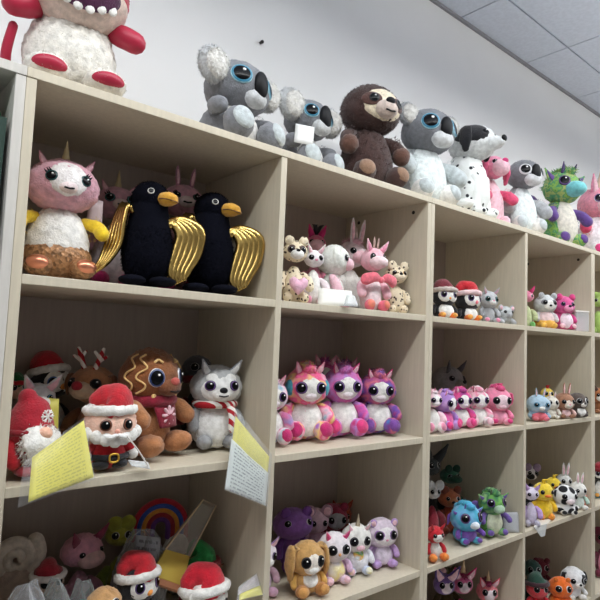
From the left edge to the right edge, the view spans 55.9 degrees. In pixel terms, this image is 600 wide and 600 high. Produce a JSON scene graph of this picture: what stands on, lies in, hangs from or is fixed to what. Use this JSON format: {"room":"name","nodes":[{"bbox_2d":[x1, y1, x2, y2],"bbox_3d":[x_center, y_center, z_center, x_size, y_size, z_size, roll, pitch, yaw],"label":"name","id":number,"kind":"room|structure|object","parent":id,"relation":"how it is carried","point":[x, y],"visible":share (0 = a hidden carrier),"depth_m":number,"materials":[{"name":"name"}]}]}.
{"room":"shop","nodes":[
{"label":"shop","id":0,"kind":"room"},
{"bbox_2d":[0,0,599,226],"bbox_3d":[0.946,0.232,2.813,9.800,3.045,0.100,6,-6,-40],"label":"wall","id":1,"kind":"structure","parent":0,"point":[419,52],"depth_m":2.19,"materials":[{"name":"white paint"}]},
{"bbox_2d":[429,0,599,117],"bbox_3d":[1.043,-1.279,2.889,9.800,0.014,0.012,6,-6,-40],"label":"trim","id":2,"kind":"structure","parent":1,"relation":"attached to","point":[436,2],"depth_m":2.91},
{"bbox_2d":[438,0,599,113],"bbox_3d":[2.660,-1.401,0.995,9.800,0.060,5.000,6,-6,-40],"label":"ceiling","id":3,"kind":"structure","parent":0,"point":[560,39],"depth_m":2.74,"materials":[{"name":"tile"}]},
{"bbox_3d":[2.537,1.687,0.752,9.800,0.050,5.000,6,-6,-40],"label":"floor","id":4,"kind":"structure","parent":0,"visible":0},
{"bbox_2d":[0,58,26,399],"bbox_3d":[-1.108,0.520,0.701,1.200,1.978,0.372,6,-6,-40],"label":"shelving unit","id":5,"kind":"object","parent":4,"relation":"on","point":[13,75],"visible":1,"depth_m":1.00,"materials":[{"name":"grey laminate"}]},
{"bbox_2d":[0,112,6,182],"bbox_3d":[-0.626,-0.219,0.995,0.160,0.328,0.129,6,-6,-40],"label":"gift bag","id":6,"kind":"object","parent":5,"relation":"on","point":[3,120],"visible":1,"depth_m":1.00,"materials":[{"name":"green paper"}]},
{"bbox_2d":[0,67,431,599],"bbox_3d":[-0.196,0.617,1.474,1.200,1.978,0.372,6,-6,-40],"label":"shelving unit","id":7,"kind":"object","parent":4,"relation":"on","point":[278,192],"visible":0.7,"depth_m":1.48,"materials":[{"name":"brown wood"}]},
{"bbox_2d":[12,372,23,398],"bbox_3d":[-0.615,0.248,1.222,0.073,0.183,0.069,3,-5,-4],"label":"plush","id":8,"kind":"object","parent":7,"relation":"on","point":[18,383],"visible":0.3,"depth_m":1.22,"materials":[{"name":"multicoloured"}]},
{"bbox_2d":[0,532,61,599],"bbox_3d":[-0.595,0.623,1.220,0.170,0.224,0.117,2,-4,0],"label":"plush","id":9,"kind":"object","parent":7,"relation":"on","point":[29,552],"visible":0.71,"depth_m":1.20},
{"bbox_2d":[7,388,60,476],"bbox_3d":[-0.507,0.251,1.071,0.106,0.163,0.114,5,-5,-33],"label":"plush","id":10,"kind":"object","parent":7,"relation":"on","point":[33,428],"visible":0.73,"depth_m":1.04},
{"bbox_2d":[17,374,62,403],"bbox_3d":[-0.548,0.246,1.175,0.095,0.185,0.071,7,-6,-44],"label":"plush","id":11,"kind":"object","parent":7,"relation":"on","point":[46,391],"visible":0.3,"depth_m":1.17,"materials":[{"name":"grey"}]},
{"bbox_2d":[28,557,67,596],"bbox_3d":[-0.515,0.629,1.146,0.104,0.205,0.072,6,-6,-42],"label":"plush","id":12,"kind":"object","parent":7,"relation":"on","point":[48,569],"visible":0.98,"depth_m":1.13,"materials":[{"name":"red"}]},
{"bbox_2d":[26,350,70,435],"bbox_3d":[-0.583,0.233,1.320,0.111,0.230,0.110,4,-5,-18],"label":"plush","id":13,"kind":"object","parent":7,"relation":"on","point":[46,365],"visible":0.3,"depth_m":1.30,"materials":[{"name":"red"}]},
{"bbox_2d":[49,398,58,429],"bbox_3d":[-0.517,0.269,1.157,0.046,0.139,0.015,5,-5,-27],"label":"card","id":14,"kind":"object","parent":7,"relation":"on","point":[54,403],"visible":0.22,"depth_m":1.17,"materials":[{"name":"yellow"}]},
{"bbox_2d":[28,420,93,501],"bbox_3d":[-0.435,0.285,1.011,0.131,0.139,0.047,6,-6,-40],"label":"price card","id":15,"kind":"object","parent":7,"relation":"on","point":[66,462],"visible":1,"depth_m":1.02,"materials":[{"name":"yellow"}]},
{"bbox_2d":[23,141,109,279],"bbox_3d":[-0.502,-0.183,1.188,0.192,0.298,0.146,5,-5,-34],"label":"plush","id":16,"kind":"object","parent":7,"relation":"on","point":[56,244],"visible":0.91,"depth_m":1.15,"materials":[{"name":"pink"}]},
{"bbox_2d":[0,0,145,96],"bbox_3d":[-0.472,-0.572,1.188,0.282,0.320,0.211,5,-5,-34],"label":"plush","id":17,"kind":"object","parent":7,"relation":"on","point":[72,40],"visible":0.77,"depth_m":1.14,"materials":[{"name":"white fabric"}]},
{"bbox_2d":[60,522,109,599],"bbox_3d":[-0.494,0.629,1.281,0.100,0.229,0.107,3,-5,-8],"label":"plush","id":18,"kind":"object","parent":7,"relation":"on","point":[83,550],"visible":0.93,"depth_m":1.26,"materials":[{"name":"pink"}]},
{"bbox_2d":[59,347,117,443],"bbox_3d":[-0.479,0.229,1.292,0.114,0.243,0.112,5,-5,-31],"label":"plush","id":19,"kind":"object","parent":7,"relation":"on","point":[81,384],"visible":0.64,"depth_m":1.28,"materials":[{"name":"brown"}]},
{"bbox_2d":[87,585,121,599],"bbox_3d":[-0.396,0.657,1.135,0.092,0.157,0.066,6,-6,-37],"label":"plush","id":20,"kind":"object","parent":7,"relation":"on","point":[106,592],"visible":1,"depth_m":1.13,"materials":[{"name":"brown"}]},
{"bbox_2d":[81,383,141,469],"bbox_3d":[-0.386,0.256,1.149,0.123,0.173,0.101,6,-6,-38],"label":"plush","id":21,"kind":"object","parent":7,"relation":"on","point":[110,416],"visible":0.93,"depth_m":1.12,"materials":[{"name":"red"}]},
{"bbox_2d":[87,170,135,283],"bbox_3d":[-0.451,-0.169,1.388,0.128,0.305,0.126,1,-5,11],"label":"plush","id":22,"kind":"object","parent":7,"relation":"on","point":[111,196],"visible":0.41,"depth_m":1.36,"materials":[{"name":"pink"}]},
{"bbox_2d":[96,515,135,588],"bbox_3d":[-0.441,0.638,1.376,0.109,0.230,0.072,5,-5,-26],"label":"plush","id":23,"kind":"object","parent":7,"relation":"on","point":[119,529],"visible":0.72,"depth_m":1.36,"materials":[{"name":"green"}]},
{"bbox_2d":[113,550,161,599],"bbox_3d":[-0.353,0.644,1.224,0.096,0.199,0.125,-1,-6,35],"label":"plush","id":24,"kind":"object","parent":7,"relation":"on","point":[136,577],"visible":0.98,"depth_m":1.20,"materials":[{"name":"red"}]},
{"bbox_2d":[110,529,167,599],"bbox_3d":[-0.368,0.639,1.301,0.131,0.221,0.077,3,-5,-14],"label":"plastic bag","id":25,"kind":"object","parent":7,"relation":"on","point":[148,543],"visible":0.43,"depth_m":1.30,"materials":[{"name":"grey"}]},
{"bbox_2d":[96,180,205,287],"bbox_3d":[-0.335,-0.149,1.269,0.168,0.256,0.192,0,-5,25],"label":"plush","id":26,"kind":"object","parent":7,"relation":"on","point":[148,255],"visible":0.96,"depth_m":1.26,"materials":[{"name":"black fabric"}]},
{"bbox_2d":[118,347,194,457],"bbox_3d":[-0.343,0.233,1.302,0.161,0.248,0.195,0,-5,27],"label":"plush","id":27,"kind":"object","parent":7,"relation":"on","point":[154,378],"visible":0.84,"depth_m":1.26,"materials":[{"name":"brown fabric"}]},
{"bbox_2d":[128,498,188,593],"bbox_3d":[-0.365,0.639,1.465,0.169,0.247,0.074,4,-5,-23],"label":"plush","id":28,"kind":"object","parent":7,"relation":"on","point":[170,512],"visible":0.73,"depth_m":1.47},
{"bbox_2d":[157,166,200,289],"bbox_3d":[-0.315,-0.178,1.508,0.144,0.353,0.142,1,-5,18],"label":"plush","id":29,"kind":"object","parent":7,"relation":"on","point":[187,195],"visible":0.24,"depth_m":1.49,"materials":[{"name":"pink"}]},
{"bbox_2d":[156,499,216,592],"bbox_3d":[-0.283,0.591,1.354,0.072,0.202,0.228,0,-5,23],"label":"carton","id":30,"kind":"object","parent":7,"relation":"on","point":[173,564],"visible":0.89,"depth_m":1.31,"materials":[{"name":"yellow cardboard"}]},
{"bbox_2d":[176,355,210,440],"bbox_3d":[-0.278,0.262,1.511,0.121,0.228,0.084,5,-5,-29],"label":"plush","id":31,"kind":"object","parent":7,"relation":"on","point":[190,367],"visible":0.3,"depth_m":1.49,"materials":[{"name":"black"}]},
{"bbox_2d":[178,539,223,599],"bbox_3d":[-0.255,0.682,1.411,0.115,0.164,0.116,2,-5,4],"label":"plush","id":32,"kind":"object","parent":7,"relation":"on","point":[203,552],"visible":0.23,"depth_m":1.40,"materials":[{"name":"green"}]},
{"bbox_2d":[177,561,231,599],"bbox_3d":[-0.220,0.681,1.302,0.120,0.151,0.121,2,-4,-2],"label":"plush","id":33,"kind":"object","parent":7,"relation":"on","point":[201,580],"visible":1,"depth_m":1.27,"materials":[{"name":"red"}]},
{"bbox_2d":[167,191,264,294],"bbox_3d":[-0.213,-0.141,1.385,0.175,0.267,0.204,0,-5,32],"label":"plush","id":34,"kind":"object","parent":7,"relation":"on","point":[218,265],"visible":0.8,"depth_m":1.38,"materials":[{"name":"black"}]},
{"bbox_2d":[187,359,244,449],"bbox_3d":[-0.210,0.259,1.411,0.149,0.223,0.125,4,-5,-26],"label":"plush","id":35,"kind":"object","parent":7,"relation":"on","point":[215,389],"visible":0.93,"depth_m":1.38,"materials":[{"name":"grey"}]},
{"bbox_2d":[195,43,285,148],"bbox_3d":[-0.149,-0.498,1.466,0.231,0.246,0.244,3,-5,-5],"label":"plush","id":36,"kind":"object","parent":7,"relation":"on","point":[236,92],"visible":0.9,"depth_m":1.40,"materials":[{"name":"grey fabric"}]},
{"bbox_2d":[225,416,268,504],"bbox_3d":[-0.127,0.361,1.296,0.142,0.221,0.060,6,-6,-40],"label":"price card","id":37,"kind":"object","parent":7,"relation":"attached to","point":[247,472],"visible":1,"depth_m":1.29,"materials":[{"name":"white"}]},
{"bbox_2d":[238,574,262,599],"bbox_3d":[-0.121,0.665,1.311,0.081,0.044,0.032,6,-6,-40],"label":"price card","id":38,"kind":"object","parent":7,"relation":"attached to","point":[251,588],"visible":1,"depth_m":1.31,"materials":[{"name":"white paper"}]},
{"bbox_2d":[269,536,279,596],"bbox_3d":[-0.099,0.699,1.487,0.100,0.154,0.078,6,-6,-37],"label":"plush","id":39,"kind":"object","parent":7,"relation":"on","point":[273,591],"visible":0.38,"depth_m":1.49,"materials":[{"name":"white"}]},
{"bbox_2d":[275,375,293,444],"bbox_3d":[-0.082,0.288,1.501,0.127,0.190,0.113,4,-5,-23],"label":"plush","id":40,"kind":"object","parent":7,"relation":"on","point":[284,421],"visible":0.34,"depth_m":1.48,"materials":[{"name":"pink"}]},
{"bbox_2d":[273,505,312,572],"bbox_3d":[-0.022,0.700,1.679,0.125,0.188,0.112,4,-5,-24],"label":"plush","id":41,"kind":"object","parent":7,"relation":"on","point":[292,524],"visible":0.77,"depth_m":1.65,"materials":[{"name":"purple"}]},
{"bbox_2d":[282,235,313,302],"bbox_3d":[-0.013,-0.081,1.510,0.089,0.184,0.088,0,-5,25],"label":"plush","id":42,"kind":"object","parent":7,"relation":"on","point":[294,282],"visible":0.92,"depth_m":1.50,"materials":[{"name":"beige"}]},
{"bbox_2d":[284,539,329,598],"bbox_3d":[0.021,0.714,1.511,0.128,0.137,0.104,5,-5,-26],"label":"plush","id":43,"kind":"object","parent":7,"relation":"on","point":[304,561],"visible":1,"depth_m":1.49,"materials":[{"name":"brown"}]},
{"bbox_2d":[280,360,334,440],"bbox_3d":[0.015,0.280,1.600,0.158,0.228,0.148,4,-5,-17],"label":"plush","id":44,"kind":"object","parent":7,"relation":"on","point":[306,385],"visible":0.92,"depth_m":1.56,"materials":[{"name":"pink"}]},
{"bbox_2d":[278,86,343,168],"bbox_3d":[0.031,-0.482,1.695,0.212,0.262,0.222,2,-4,-2],"label":"plush","id":45,"kind":"object","parent":7,"relation":"on","point":[306,122],"visible":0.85,"depth_m":1.64,"materials":[{"name":"grey"}]},
{"bbox_2d":[301,224,326,277],"bbox_3d":[0.048,-0.102,1.793,0.114,0.275,0.095,0,-5,23],"label":"plush","id":46,"kind":"object","parent":7,"relation":"on","point":[316,237],"visible":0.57,"depth_m":1.79,"materials":[{"name":"pink"}]},
{"bbox_2d":[304,243,329,303],"bbox_3d":[0.039,-0.069,1.576,0.093,0.174,0.061,4,-5,-17],"label":"plush","id":47,"kind":"object","parent":7,"relation":"on","point":[314,258],"visible":0.69,"depth_m":1.57,"materials":[{"name":"white"}]},
{"bbox_2d":[305,504,332,541],"bbox_3d":[0.050,0.719,1.757,0.109,0.169,0.081,4,-5,-18],"label":"plush","id":48,"kind":"object","parent":7,"relation":"on","point":[320,516],"visible":0.5,"depth_m":1.74,"materials":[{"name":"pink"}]},
{"bbox_2d":[315,354,336,403],"bbox_3d":[0.076,0.293,1.817,0.119,0.242,0.117,-1,-6,40],"label":"plush","id":49,"kind":"object","parent":7,"relation":"on","point":[328,363],"visible":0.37,"depth_m":1.81,"materials":[{"name":"pink"}]},
{"bbox_2d":[317,529,352,585],"bbox_3d":[0.096,0.717,1.595,0.105,0.149,0.087,4,-5,-22],"label":"plush","id":50,"kind":"object","parent":7,"relation":"on","point":[338,543],"visible":0.87,"depth_m":1.57,"materials":[{"name":"white"}]},
{"bbox_2d":[321,502,348,532],"bbox_3d":[0.110,0.731,1.825,0.114,0.159,0.088,4,-5,-16],"label":"plush","id":51,"kind":"object","parent":7,"relation":"on","point":[338,519],"visible":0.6,"depth_m":1.80,"materials":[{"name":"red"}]},
{"bbox_2d":[319,244,353,306],"bbox_3d":[0.102,-0.069,1.646,0.110,0.190,0.130,2,-5,9],"label":"plush","id":52,"kind":"object","parent":7,"relation":"on","point":[337,261],"visible":0.66,"depth_m":1.61,"materials":[{"name":"white"}]},
{"bbox_2d":[318,288,357,306],"bbox_3d":[0.103,-0.008,1.530,0.110,0.050,0.033,2,-4,3],"label":"card","id":53,"kind":"object","parent":7,"relation":"on","point":[333,297],"visible":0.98,"depth_m":1.53,"materials":[{"name":"white"}]},
{"bbox_2d":[323,361,368,436],"bbox_3d":[0.123,0.292,1.691,0.158,0.227,0.148,4,-5,-17],"label":"plush","id":54,"kind":"object","parent":7,"relation":"on","point":[345,384],"visible":0.91,"depth_m":1.65,"materials":[{"name":"purple"}]},
{"bbox_2d":[340,218,365,308],"bbox_3d":[0.177,-0.109,1.824,0.129,0.303,0.134,2,-5,7],"label":"plush","id":55,"kind":"object","parent":7,"relation":"on","point":[354,246],"visible":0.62,"depth_m":1.80,"materials":[{"name":"pink"}]},
{"bbox_2d":[342,514,374,575],"bbox_3d":[0.166,0.714,1.666,0.109,0.172,0.088,4,-5,-18],"label":"plush","id":56,"kind":"object","parent":7,"relation":"on","point":[360,555],"visible":0.86,"depth_m":1.64,"materials":[{"name":"white"}]},
{"bbox_2d":[339,83,409,187],"bbox_3d":[0.228,-0.515,1.820,0.265,0.365,0.210,5,-5,-30],"label":"plush","id":57,"kind":"object","parent":7,"relation":"on","point":[369,112],"visible":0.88,"depth_m":1.76,"materials":[{"name":"brown fabric"}]},
{"bbox_2d":[357,237,396,310],"bbox_3d":[0.224,-0.077,1.714,0.136,0.226,0.092,5,-5,-31],"label":"plush","id":58,"kind":"object","parent":7,"relation":"on","point":[370,286],"visible":0.99,"depth_m":1.69,"materials":[{"name":"pink"}]},
{"bbox_2d":[358,366,401,433],"bbox_3d":[0.240,0.311,1.767,0.148,0.210,0.134,3,-5,-10],"label":"plush","id":59,"kind":"object","parent":7,"relation":"on","point":[378,389],"visible":0.96,"depth_m":1.73,"materials":[{"name":"purple"}]},
{"bbox_2d":[367,517,399,568],"bbox_3d":[0.248,0.737,1.730,0.112,0.143,0.093,4,-5,-17],"label":"plush","id":60,"kind":"object","parent":7,"relation":"on","point":[384,532],"visible":0.91,"depth_m":1.70,"materials":[{"name":"purple"}]},
{"bbox_2d":[383,261,410,312],"bbox_3d":[0.307,-0.039,1.787,0.080,0.168,0.078,0,-5,25],"label":"plush","id":61,"kind":"object","parent":7,"relation":"on","point":[399,298],"visible":0.84,"depth_m":1.77,"materials":[{"name":"beige"}]},
{"bbox_2d":[423,198,592,599],"bbox_3d":[0.717,0.714,2.247,1.200,1.978,0.372,6,-6,-40],"label":"shelving unit","id":62,"kind":"object","parent":4,"relation":"on","point":[492,253],"visible":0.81,"depth_m":2.30,"materials":[{"name":"brown wood"}]},
{"bbox_2d":[398,101,466,204],"bbox_3d":[0.445,-0.495,2.002,0.308,0.370,0.221,5,-5,-32],"label":"plush","id":63,"kind":"object","parent":62,"relation":"on","point":[426,134],"visible":0.91,"depth_m":1.94,"materials":[{"name":"grey"}]},
{"bbox_2d":[428,480,446,527],"bbox_3d":[0.468,0.736,1.991,0.096,0.204,0.060,3,-5,-12],"label":"plush","id":64,"kind":"object","parent":62,"relation":"on","point":[435,518],"visible":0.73,"depth_m":1.98,"materials":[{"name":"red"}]},
{"bbox_2d":[428,523,448,561],"bbox_3d":[0.430,0.762,1.787,0.073,0.117,0.065,4,-5,-20],"label":"plush","id":65,"kind":"object","parent":62,"relation":"on","point":[435,533],"visible":0.96,"depth_m":1.77,"materials":[{"name":"red"}]},
{"bbox_2d":[430,387,446,432],"bbox_3d":[0.434,0.354,1.821,0.077,0.149,0.077,1,-5,18],"label":"plush","id":66,"kind":"object","parent":62,"relation":"on","point":[438,420],"visible":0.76,"depth_m":1.81,"materials":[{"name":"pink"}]},
{"bbox_2d":[429,444,448,510],"bbox_3d":[0.492,0.695,2.137,0.134,0.310,0.092,5,-5,-27],"label":"plush","id":67,"kind":"object","parent":62,"relation":"on","point":[434,468],"visible":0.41,"depth_m":2.12,"materials":[{"name":"black"}]},
{"bbox_2d":[433,279,457,317],"bbox_3d":[0.493,-0.004,1.943,0.105,0.138,0.092,4,-5,-20],"label":"plush","id":68,"kind":"object","parent":62,"relation":"on","point":[444,293],"visible":0.94,"depth_m":1.91,"materials":[{"name":"black"}]},
{"bbox_2d":[433,566,460,594],"bbox_3d":[0.487,1.051,1.915,0.135,0.316,0.085,3,-5,-5],"label":"plush","id":69,"kind":"object","parent":62,"relation":"on","point":[443,583],"visible":0.94,"depth_m":1.90,"materials":[{"name":"purple"}]},
{"bbox_2d":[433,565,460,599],"bbox_3d":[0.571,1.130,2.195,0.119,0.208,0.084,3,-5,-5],"label":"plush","id":70,"kind":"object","parent":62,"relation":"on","point":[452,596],"visible":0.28,"depth_m":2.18,"materials":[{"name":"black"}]},
{"bbox_2d":[434,388,461,430],"bbox_3d":[0.485,0.365,1.901,0.097,0.143,0.103,-2,-6,44],"label":"plush","id":71,"kind":"object","parent":62,"relation":"on","point":[449,403],"visible":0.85,"depth_m":1.88,"materials":[{"name":"purple"}]},
{"bbox_2d":[431,360,466,410],"bbox_3d":[0.591,0.352,2.241,0.142,0.231,0.142,2,-5,8],"label":"plush","id":72,"kind":"object","parent":62,"relation":"on","point":[445,377],"visible":0.52,"depth_m":2.20,"materials":[{"name":"grey"}]},
{"bbox_2d":[438,485,461,534],"bbox_3d":[0.545,0.760,2.066,0.107,0.173,0.080,3,-5,-11],"label":"plush","id":73,"kind":"object","parent":62,"relation":"on","point":[448,497],"visible":0.62,"depth_m":2.05,"materials":[{"name":"brown"}]},
{"bbox_2d":[440,465,463,507],"bbox_3d":[0.598,0.757,2.239,0.096,0.211,0.096,0,-5,28],"label":"plush","id":74,"kind":"object","parent":62,"relation":"on","point":[450,474],"visible":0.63,"depth_m":2.23,"materials":[{"name":"green"}]},
{"bbox_2d":[452,386,476,427],"bbox_3d":[0.559,0.372,1.982,0.107,0.148,0.101,4,-5,-18],"label":"plush","id":75,"kind":"object","parent":62,"relation":"on","point":[467,416],"visible":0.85,"depth_m":1.95,"materials":[{"name":"pink"}]},
{"bbox_2d":[454,560,476,599],"bbox_3d":[0.587,1.078,2.033,0.108,0.287,0.111,-1,-6,38],"label":"plush","id":76,"kind":"object","parent":62,"relation":"on","point":[463,583],"visible":0.81,"depth_m":2.02,"materials":[{"name":"pink"}]},
{"bbox_2d":[447,499,485,544],"bbox_3d":[0.573,0.767,1.964,0.119,0.145,0.136,-1,-6,38],"label":"plush","id":77,"kind":"object","parent":62,"relation":"on","point":[466,519],"visible":1,"depth_m":1.93,"materials":[{"name":"blue"}]},
{"bbox_2d":[455,281,481,320],"bbox_3d":[0.601,0.004,2.041,0.116,0.147,0.106,5,-6,-35],"label":"plush","id":78,"kind":"object","parent":62,"relation":"on","point":[468,299],"visible":0.94,"depth_m":2.00,"materials":[{"name":"black"}]},
{"bbox_2d":[446,124,506,217],"bbox_3d":[0.656,-0.477,2.171,0.225,0.377,0.275,2,-5,8],"label":"plush","id":79,"kind":"object","parent":62,"relation":"on","point":[473,144],"visible":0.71,"depth_m":2.09,"materials":[{"name":"white"}]},
{"bbox_2d":[469,385,493,426],"bbox_3d":[0.636,0.380,2.039,0.109,0.148,0.103,3,-5,-12],"label":"plush","id":80,"kind":"object","parent":62,"relation":"on","point":[480,398],"visible":0.85,"depth_m":2.01,"materials":[{"name":"pink"}]},
{"bbox_2d":[476,570,499,599],"bbox_3d":[0.688,1.114,2.084,0.097,0.232,0.102,6,-6,-42],"label":"plush","id":81,"kind":"object","parent":62,"relation":"on","point":[486,589],"visible":1,"depth_m":2.07,"materials":[{"name":"pink"}]},
{"bbox_2d":[479,286,500,322],"bbox_3d":[0.712,0.020,2.136,0.094,0.138,0.077,4,-5,-16],"label":"plush","id":82,"kind":"object","parent":62,"relation":"on","point":[489,300],"visible":0.93,"depth_m":2.12,"materials":[{"name":"grey"}]},
{"bbox_2d":[472,485,511,536],"bbox_3d":[0.694,0.764,2.054,0.133,0.176,0.134,4,-5,-17],"label":"plush","id":83,"kind":"object","parent":62,"relation":"on","point":[493,503],"visible":0.95,"depth_m":2.02,"materials":[{"name":"green"}]},
{"bbox_2d":[486,383,513,424],"bbox_3d":[0.737,0.385,2.106,0.112,0.157,0.116,0,-5,31],"label":"plush","id":84,"kind":"object","parent":62,"relation":"on","point":[501,400],"visible":0.72,"depth_m":2.08,"materials":[{"name":"pink"}]},
{"bbox_2d":[482,156,518,222],"bbox_3d":[0.785,-0.431,2.291,0.179,0.314,0.142,4,-5,-25],"label":"plush","id":85,"kind":"object","parent":62,"relation":"on","point":[496,167],"visible":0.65,"depth_m":2.27,"materials":[{"name":"pink"}]},
{"bbox_2d":[495,305,516,324],"bbox_3d":[0.781,0.058,2.177,0.082,0.075,0.090,4,-5,-25],"label":"plush","id":86,"kind":"object","parent":62,"relation":"on","point":[506,312],"visible":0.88,"depth_m":2.15,"materials":[{"name":"grey"}]},
{"bbox_2d":[503,512,518,532],"bbox_3d":[0.783,0.822,2.099,0.066,0.072,0.025,2,-4,2],"label":"price card","id":87,"kind":"object","parent":62,"relation":"on","point":[514,526],"visible":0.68,"depth_m":2.10,"materials":[{"name":"grey"}]},
{"bbox_2d":[503,160,552,232],"bbox_3d":[0.950,-0.429,2.421,0.256,0.344,0.183,4,-5,-23],"label":"plush","id":88,"kind":"object","parent":62,"relation":"on","point":[525,174],"visible":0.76,"depth_m":2.37,"materials":[{"name":"grey"}]},
{"bbox_2d":[527,286,537,325],"bbox_3d":[0.961,0.030,2.392,0.086,0.179,0.056,2,-4,2],"label":"plush","id":89,"kind":"object","parent":62,"relation":"on","point":[531,313],"visible":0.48,"depth_m":2.38,"materials":[{"name":"green"}]},
{"bbox_2d":[526,463,540,505],"bbox_3d":[0.991,0.796,2.425,0.099,0.194,0.065,2,-4,2],"label":"plush","id":90,"kind":"object","parent":62,"relation":"on","point":[532,473],"visible":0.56,"depth_m":2.41,"materials":[{"name":"grey"}]},
{"bbox_2d":[525,484,542,526],"bbox_3d":[0.893,0.789,2.185,0.085,0.162,0.058,2,-4,2],"label":"plush","id":91,"kind":"object","parent":62,"relation":"on","point":[531,511],"visible":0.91,"depth_m":2.17,"materials":[{"name":"purple"}]},
{"bbox_2d":[525,559,546,599],"bbox_3d":[0.954,1.166,2.323,0.113,0.188,0.077,2,-4,3],"label":"plush","id":92,"kind":"object","parent":62,"relation":"on","point":[531,565],"visible":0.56,"depth_m":2.31,"materials":[{"name":"green"}]},
{"bbox_2d":[525,571,549,599],"bbox_3d":[0.944,1.170,2.256,0.110,0.168,0.096,3,-5,-7],"label":"plush","id":93,"kind":"object","parent":62,"relation":"on","point":[537,586],"visible":1,"depth_m":2.23,"materials":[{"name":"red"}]},
{"bbox_2d":[526,388,550,420],"bbox_3d":[0.956,0.419,2.270,0.096,0.132,0.085,3,-4,-3],"label":"plush","id":94,"kind":"object","parent":62,"relation":"on","point":[537,405],"visible":1,"depth_m":2.24,"materials":[{"name":"blue"}]},
{"bbox_2d":[533,557,550,592],"bbox_3d":[1.058,1.204,2.491,0.102,0.146,0.078,2,-4,3],"label":"plush","id":95,"kind":"object","parent":62,"relation":"on","point":[544,563],"visible":0.43,"depth_m":2.48,"materials":[{"name":"red"}]},
{"bbox_2d":[532,479,557,519],"bbox_3d":[0.985,0.802,2.288,0.090,0.159,0.103,-1,-6,39],"label":"plush","id":96,"kind":"object","parent":62,"relation":"on","point":[546,492],"visible":0.84,"depth_m":2.27,"materials":[{"name":"yellow"}]},
{"bbox_2d":[533,292,558,328],"bbox_3d":[1.050,0.047,2.424,0.106,0.156,0.088,3,-5,-9],"label":"plush","id":97,"kind":"object","parent":62,"relation":"on","point":[544,305],"visible":0.94,"depth_m":2.40,"materials":[{"name":"grey"}]},
{"bbox_2d":[546,391,560,418],"bbox_3d":[1.053,0.440,2.372,0.076,0.114,0.061,2,-4,0],"label":"plush","id":98,"kind":"object","parent":62,"relation":"on","point":[553,400],"visible":0.78,"depth_m":2.35,"materials":[{"name":"white"}]},
{"bbox_2d":[548,576,572,599],"bbox_3d":[1.075,1.203,2.337,0.097,0.125,0.086,2,-4,1],"label":"plush","id":99,"kind":"object","parent":62,"relation":"on","point":[560,588],"visible":1,"depth_m":2.31,"materials":[{"name":"orange"}]},
{"bbox_2d":[531,161,592,245],"bbox_3d":[1.225,-0.428,2.651,0.318,0.401,0.256,6,-6,-43],"label":"plush","id":100,"kind":"object","parent":62,"relation":"on","point":[562,187],"visible":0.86,"depth_m":2.58,"materials":[{"name":"green"}]},
{"bbox_2d":[557,462,571,485],"bbox_3d":[1.176,0.815,2.517,0.090,0.186,0.067,2,-4,-1],"label":"plush","id":101,"kind":"object","parent":62,"relation":"on","point":[563,478],"visible":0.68,"depth_m":2.50,"materials":[{"name":"white"}]},
{"bbox_2d":[553,293,576,329],"bbox_3d":[1.165,0.054,2.498,0.112,0.163,0.100,3,-5,-9],"label":"plush","id":102,"kind":"object","parent":62,"relation":"on","point":[565,307],"visible":0.94,"depth_m":2.47,"materials":[{"name":"pink"}]},
{"bbox_2d":[553,484,577,514],"bbox_3d":[1.112,0.835,2.369,0.105,0.117,0.090,3,-5,-9],"label":"plush","id":103,"kind":"object","parent":62,"relation":"on","point":[565,497],"visible":0.98,"depth_m":2.34,"materials":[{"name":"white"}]},
{"bbox_2d":[556,382,576,418],"bbox_3d":[1.124,0.426,2.405,0.094,0.152,0.084,3,-5,-9],"label":"plush","id":104,"kind":"object","parent":62,"relation":"on","point":[566,401],"visible":0.86,"depth_m":2.38,"materials":[{"name":"brown"}]},
{"bbox_2d":[560,566,587,599],"bbox_3d":[1.176,1.214,2.432,0.117,0.127,0.104,3,-5,-8],"label":"plush","id":105,"kind":"object","parent":62,"relation":"on","point":[578,578],"visible":0.79,"depth_m":2.41,"materials":[{"name":"white"}]},
{"bbox_2d":[569,310,588,331],"bbox_3d":[1.242,0.095,2.527,0.068,0.090,0.064,3,-5,-10],"label":"price tag","id":106,"kind":"object","parent":62,"relation":"on","point":[582,323],"visible":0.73,"depth_m":2.52,"materials":[{"name":"white paper"}]},
{"bbox_2d":[570,393,588,416],"bbox_3d":[1.212,0.458,2.474,0.090,0.106,0.090,0,-5,26],"label":"plush","id":107,"kind":"object","parent":62,"relation":"on","point":[581,402],"visible":0.72,"depth_m":2.44,"materials":[{"name":"grey"}]},
{"bbox_2d":[570,472,589,509],"bbox_3d":[1.206,0.824,2.451,0.087,0.159,0.069,3,-5,-4],"label":"plush","id":108,"kind":"object","parent":62,"relation":"on","point":[580,487],"visible":0.76,"depth_m":2.43,"materials":[{"name":"white"}]},
{"bbox_2d":[593,250,599,599],"bbox_3d":[1.630,0.811,3.020,1.200,1.978,0.372,6,-6,-40],"label":"shelving unit","id":109,"kind":"object","parent":4,"relation":"on","point":[596,254],"visible":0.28,"depth_m":2.60,"materials":[{"name":"brown wood"}]},
{"bbox_2d":[577,173,599,251],"bbox_3d":[1.522,-0.431,2.884,0.301,0.463,0.207,4,-5,-17],"label":"plush","id":110,"kind":"object","parent":109,"relation":"on","point":[589,202],"visible":0.59,"depth_m":2.84,"materials":[{"name":"pink"}]},
{"bbox_2d":[595,526,599,576],"bbox_3d":[1.438,1.192,2.683,0.121,0.231,0.080,1,-5,18],"label":"plush","id":111,"kind":"object","parent":109,"relation":"on","point":[597,528],"visible":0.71,"depth_m":2.68,"materials":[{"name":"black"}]},
{"bbox_2d":[595,292,599,332],"bbox_3d":[1.432,0.062,2.717,0.098,0.202,0.064,1,-5,18],"label":"plush","id":112,"kind":"object","parent":109,"relation":"on","point":[597,295],"visible":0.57,"depth_m":2.71,"materials":[{"name":"green"}]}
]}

